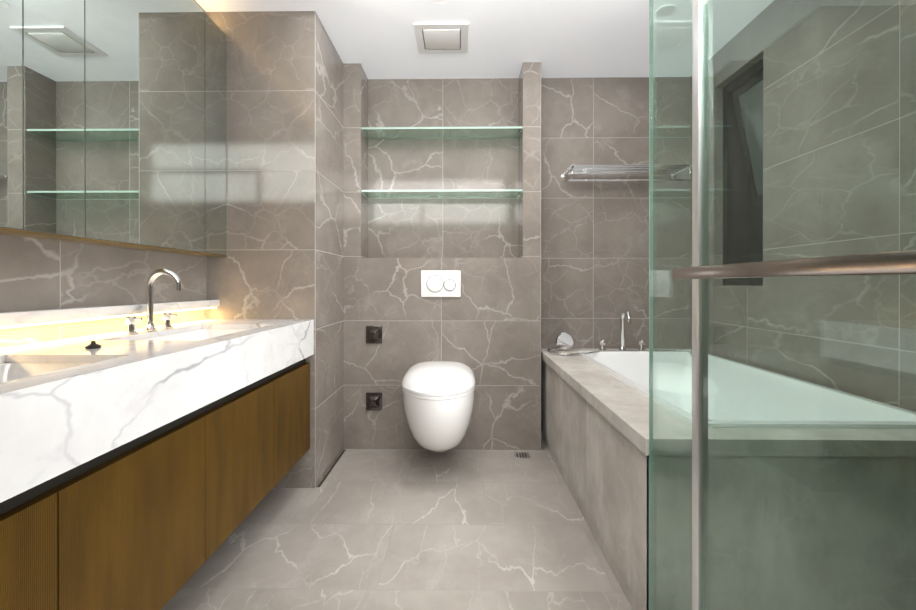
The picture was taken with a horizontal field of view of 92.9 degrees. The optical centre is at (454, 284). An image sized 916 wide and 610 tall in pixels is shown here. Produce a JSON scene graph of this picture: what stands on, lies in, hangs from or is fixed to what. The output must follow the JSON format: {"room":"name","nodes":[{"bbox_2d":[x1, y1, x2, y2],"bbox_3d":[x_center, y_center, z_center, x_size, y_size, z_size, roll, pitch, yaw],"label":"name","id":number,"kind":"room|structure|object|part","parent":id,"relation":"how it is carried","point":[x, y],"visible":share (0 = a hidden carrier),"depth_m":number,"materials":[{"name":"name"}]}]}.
{"room":"bathroom","nodes":[
{"label":"bathroom","id":0,"kind":"room"},
{"bbox_2d":[0,0,205,363],"bbox_3d":[-1.322,-0.176,1.637,0.120,2.400,2.820,0,0,1],"label":"wall","id":1,"kind":"structure","parent":0,"point":[37,274],"depth_m":1.48,"materials":[{"name":"tile"}]},
{"bbox_2d":[0,0,35,235],"bbox_3d":[-1.220,-0.705,0.854,0.103,1.116,0.640,0,0,1],"label":"mirror","id":2,"kind":"object","parent":1,"relation":"attached to","point":[17,90],"depth_m":1.16,"materials":[{"name":"grey"}]},
{"bbox_3d":[-1.214,-0.144,1.270,0.104,0.006,1.846,0,0,1],"label":"trim","id":3,"kind":"part","parent":2,"relation":"part of","materials":[{"name":"gold metal"}]},
{"bbox_2d":[20,0,91,243],"bbox_3d":[-1.214,-0.706,1.270,0.103,1.116,0.193,0,0,1],"label":"mirror","id":4,"kind":"object","parent":1,"relation":"attached to","point":[61,29],"depth_m":1.29,"materials":[{"name":"grey"}]},
{"bbox_2d":[92,0,211,255],"bbox_3d":[-1.208,-0.706,1.687,0.103,1.116,0.640,0,0,1],"label":"mirror","id":5,"kind":"object","parent":1,"relation":"attached to","point":[113,123],"depth_m":1.67,"materials":[{"name":"grey"}]},
{"bbox_2d":[0,268,313,609],"bbox_3d":[-0.994,0.378,1.267,0.543,0.883,1.846,0,0,1],"label":"bathroom vanity","id":6,"kind":"object","parent":1,"relation":"attached to","point":[149,465],"visible":1,"depth_m":1.08,"materials":[{"name":"white stone"}]},
{"bbox_2d":[0,300,219,328],"bbox_3d":[-1.232,0.096,1.271,0.068,0.043,1.846,0,0,1],"label":"ledge","id":7,"kind":"object","parent":6,"relation":"attached to","point":[17,319],"visible":1,"depth_m":1.43,"materials":[{"name":"white stone"}]},
{"bbox_2d":[0,319,313,502],"bbox_3d":[-0.994,0.262,1.267,0.543,0.175,1.846,0,0,1],"label":"countertop","id":8,"kind":"structure","parent":6,"relation":"on","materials":[{"name":"white stone"}]},
{"bbox_2d":[0,363,90,382],"bbox_3d":[-0.975,0.258,0.817,0.328,0.124,0.558,0,0,1],"label":"basin","id":9,"kind":"object","parent":8,"relation":"in","point":[8,371],"depth_m":1.09,"materials":[{"name":"white ceramic"}]},
{"bbox_2d":[122,316,142,333],"bbox_3d":[-1.149,0.142,1.554,0.064,0.062,0.045,0,0,1],"label":"tap","id":10,"kind":"object","parent":8,"relation":"on","point":[130,321],"depth_m":1.54,"materials":[{"name":"silver metal"}]},
{"bbox_2d":[142,268,182,330],"bbox_3d":[-1.107,0.055,1.649,0.148,0.237,0.048,0,0,1],"label":"tap","id":11,"kind":"object","parent":8,"relation":"on","point":[149,288],"depth_m":1.64,"materials":[{"name":"silver metal"}]},
{"bbox_2d":[160,313,176,328],"bbox_3d":[-1.147,0.142,1.744,0.064,0.062,0.045,0,0,1],"label":"tap","id":12,"kind":"object","parent":8,"relation":"on","point":[166,317],"depth_m":1.73,"materials":[{"name":"silver metal"}]},
{"bbox_2d":[139,329,249,339],"bbox_3d":[-0.962,0.257,1.647,0.328,0.124,0.558,0,0,1],"label":"basin","id":13,"kind":"object","parent":8,"relation":"in","point":[175,334],"depth_m":1.82,"materials":[{"name":"white ceramic"}]},
{"bbox_2d":[205,16,226,256],"bbox_3d":[-1.202,-0.707,2.099,0.103,1.116,0.185,0,0,1],"label":"mirror","id":14,"kind":"object","parent":1,"relation":"attached to","point":[216,37],"depth_m":2.12,"materials":[{"name":"grey"}]},
{"bbox_2d":[206,11,314,487],"bbox_3d":[-0.972,-0.178,2.616,0.550,2.400,0.850,0,0,1],"label":"wall","id":15,"kind":"structure","parent":0,"point":[264,268],"depth_m":2.19,"materials":[{"name":"tile"}]},
{"bbox_2d":[315,11,343,487],"bbox_3d":[-0.698,-0.177,2.447,0.004,2.400,0.520,0,0,1],"label":"cladding","id":16,"kind":"object","parent":15,"relation":"attached to","point":[329,312],"visible":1,"depth_m":2.40,"materials":[{"name":"tile"}]},
{"bbox_2d":[161,438,631,609],"bbox_3d":[0.241,1.055,0.815,3.270,0.060,4.420,0,0,1],"label":"floor","id":17,"kind":"structure","parent":0,"point":[377,529],"depth_m":1.72,"materials":[{"name":"tile"}]},
{"bbox_2d":[541,309,915,609],"bbox_3d":[1.041,0.586,2.041,1.003,0.874,1.698,0,0,1],"label":"bathtub","id":18,"kind":"object","parent":17,"relation":"on","point":[595,417],"visible":0.73,"depth_m":1.22,"materials":[{"name":"stone"}]},
{"bbox_2d":[599,339,606,350],"bbox_3d":[0.951,0.386,2.783,0.052,0.070,0.072,0,0,1],"label":"tap","id":19,"kind":"object","parent":18,"relation":"on","point":[602,342],"depth_m":2.78,"materials":[{"name":"silver metal"}]},
{"bbox_2d":[619,309,631,349],"bbox_3d":[1.075,0.284,2.740,0.048,0.274,0.150,0,0,1],"label":"tap","id":20,"kind":"object","parent":18,"relation":"on","point":[625,311],"depth_m":2.78,"materials":[{"name":"silver metal"}]},
{"bbox_2d":[638,340,645,349],"bbox_3d":[1.200,0.386,2.779,0.052,0.070,0.072,0,0,1],"label":"tap","id":21,"kind":"object","parent":18,"relation":"on","point":[641,342],"depth_m":2.77,"materials":[{"name":"silver metal"}]},
{"bbox_2d":[649,0,915,609],"bbox_3d":[0.510,-0.026,0.757,0.063,2.103,0.865,0,0,1],"label":"glass shower screen","id":22,"kind":"object","parent":17,"relation":"on","point":[700,272],"visible":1,"depth_m":0.81,"materials":[{"name":"green"}]},
{"bbox_2d":[343,62,540,449],"bbox_3d":[-0.077,-0.178,2.803,1.226,2.400,0.210,0,0,1],"label":"wall","id":23,"kind":"structure","parent":0,"point":[485,327],"depth_m":2.70,"materials":[{"name":"tile"}]},
{"bbox_2d":[366,326,381,342],"bbox_3d":[-0.500,0.307,2.689,0.100,0.110,0.028,0,0,1],"label":"valve","id":24,"kind":"object","parent":23,"relation":"attached to","point":[373,334],"visible":1,"depth_m":2.69,"materials":[{"name":"grey metal"}]},
{"bbox_3d":[-0.500,0.307,2.685,0.068,0.074,0.020,0,0,1],"label":"knob","id":25,"kind":"part","parent":24,"relation":"part of","materials":[{"name":"grey metal"}]},
{"bbox_2d":[366,392,381,409],"bbox_3d":[-0.500,0.722,2.690,0.100,0.110,0.028,0,0,1],"label":"valve","id":26,"kind":"object","parent":23,"relation":"attached to","point":[373,401],"visible":1,"depth_m":2.69,"materials":[{"name":"grey metal"}]},
{"bbox_3d":[-0.500,0.722,2.686,0.068,0.074,0.020,0,0,1],"label":"knob","id":27,"kind":"part","parent":26,"relation":"part of","materials":[{"name":"grey metal"}]},
{"bbox_2d":[401,361,475,451],"bbox_3d":[-0.088,0.678,2.414,0.408,0.464,0.567,0,0,1],"label":"toilet","id":28,"kind":"object","parent":23,"relation":"attached to","point":[438,400],"visible":1,"depth_m":2.22,"materials":[{"name":"white ceramic"}]},
{"bbox_2d":[421,270,460,296],"bbox_3d":[-0.086,-0.008,2.688,0.246,0.164,0.016,0,0,1],"label":"flush plate","id":29,"kind":"object","parent":23,"relation":"attached to","point":[440,283],"visible":1,"depth_m":2.69,"materials":[{"name":"white plastic"}]},
{"bbox_2d":[361,126,521,139],"bbox_3d":[-0.079,-0.978,2.805,1.002,0.012,0.198,0,0,1],"label":"shelf","id":30,"kind":"object","parent":23,"relation":"attached to","point":[445,128],"visible":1,"depth_m":2.77,"materials":[{"name":"green"}]},
{"bbox_2d":[362,189,521,197],"bbox_3d":[-0.079,-0.588,2.806,1.002,0.012,0.198,0,0,1],"label":"shelf","id":31,"kind":"object","parent":23,"relation":"attached to","point":[495,191],"visible":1,"depth_m":2.77,"materials":[{"name":"green"}]},
{"bbox_2d":[368,78,517,257],"bbox_3d":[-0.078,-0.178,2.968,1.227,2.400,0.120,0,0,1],"label":"wall niche","id":32,"kind":"object","parent":23,"relation":"in","point":[446,227],"visible":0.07,"depth_m":2.91,"materials":[{"name":"tile"}]},
{"bbox_2d":[195,0,773,78],"bbox_3d":[0.241,-1.400,0.810,3.270,0.050,4.420,0,0,1],"label":"ceiling","id":33,"kind":"structure","parent":0,"point":[376,39],"depth_m":2.38,"materials":[{"name":"paint"}]},
{"bbox_2d":[430,0,447,3],"bbox_3d":[-0.075,-1.373,2.075,0.096,0.006,0.096,0,0,1],"label":"recessed light","id":34,"kind":"object","parent":33,"relation":"in","point":[438,1],"visible":1,"depth_m":2.11,"materials":[{"name":"white plastic"}]},
{"bbox_2d":[413,22,468,53],"bbox_3d":[-0.070,-1.371,2.425,0.290,0.012,0.290,0,0,1],"label":"ceiling vent","id":35,"kind":"object","parent":33,"relation":"in","point":[441,37],"visible":0.96,"depth_m":2.40,"materials":[{"name":"white plastic"}]},
{"bbox_3d":[-0.070,-1.369,2.422,0.198,0.008,0.192,0,0,1],"label":"panel","id":36,"kind":"part","parent":35,"relation":"part of","materials":[{"name":"white plastic"}]},
{"bbox_2d":[655,4,675,16],"bbox_3d":[1.056,-1.373,2.178,0.096,0.006,0.096,0,0,1],"label":"recessed light","id":37,"kind":"object","parent":33,"relation":"in","point":[667,9],"depth_m":2.18,"materials":[{"name":"white plastic"}]},
{"bbox_2d":[541,77,689,437],"bbox_3d":[1.107,-0.178,2.950,1.143,2.400,0.120,0,0,1],"label":"wall","id":38,"kind":"structure","parent":0,"point":[594,259],"depth_m":2.89,"materials":[{"name":"tile"}]},
{"bbox_2d":[561,164,691,180],"bbox_3d":[1.085,-0.694,2.765,0.764,0.103,0.245,0,0,1],"label":"rack","id":39,"kind":"object","parent":38,"relation":"attached to","point":[573,169],"visible":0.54,"depth_m":2.73,"materials":[{"name":"silver metal"}]},
{"bbox_3d":[0.725,-0.728,2.768,0.014,0.023,0.241,0,0,1],"label":"arm","id":40,"kind":"part","parent":39,"relation":"part of"},
{"bbox_3d":[1.445,-0.728,2.757,0.014,0.023,0.241,0,0,1],"label":"arm","id":41,"kind":"part","parent":39,"relation":"part of"},
{"bbox_2d":[690,0,915,411],"bbox_3d":[1.597,-0.176,1.592,0.120,2.400,2.820,0,0,1],"label":"wall","id":42,"kind":"structure","parent":0,"point":[840,288],"depth_m":1.78,"materials":[{"name":"tile"}]},
{"bbox_2d":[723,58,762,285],"bbox_3d":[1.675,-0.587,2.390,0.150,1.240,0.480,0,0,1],"label":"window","id":43,"kind":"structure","parent":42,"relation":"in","point":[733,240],"depth_m":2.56,"materials":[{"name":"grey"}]},
{"bbox_2d":[732,71,762,261],"bbox_3d":[1.738,-0.587,2.389,0.235,1.280,0.520,0,0,1],"label":"window","id":44,"kind":"structure","parent":43,"relation":"attached to","point":[756,217],"depth_m":2.49,"materials":[{"name":"black"}]},
{"bbox_3d":[1.738,-0.597,2.389,0.030,1.080,0.320,-11,0,1],"label":"window sash","id":45,"kind":"part","parent":44,"relation":"part of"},
{"bbox_3d":[1.738,-0.597,2.389,0.008,1.010,0.250,-11,0,1],"label":"pane","id":46,"kind":"part","parent":44,"relation":"part of","materials":[{"name":"grey"}]}
]}

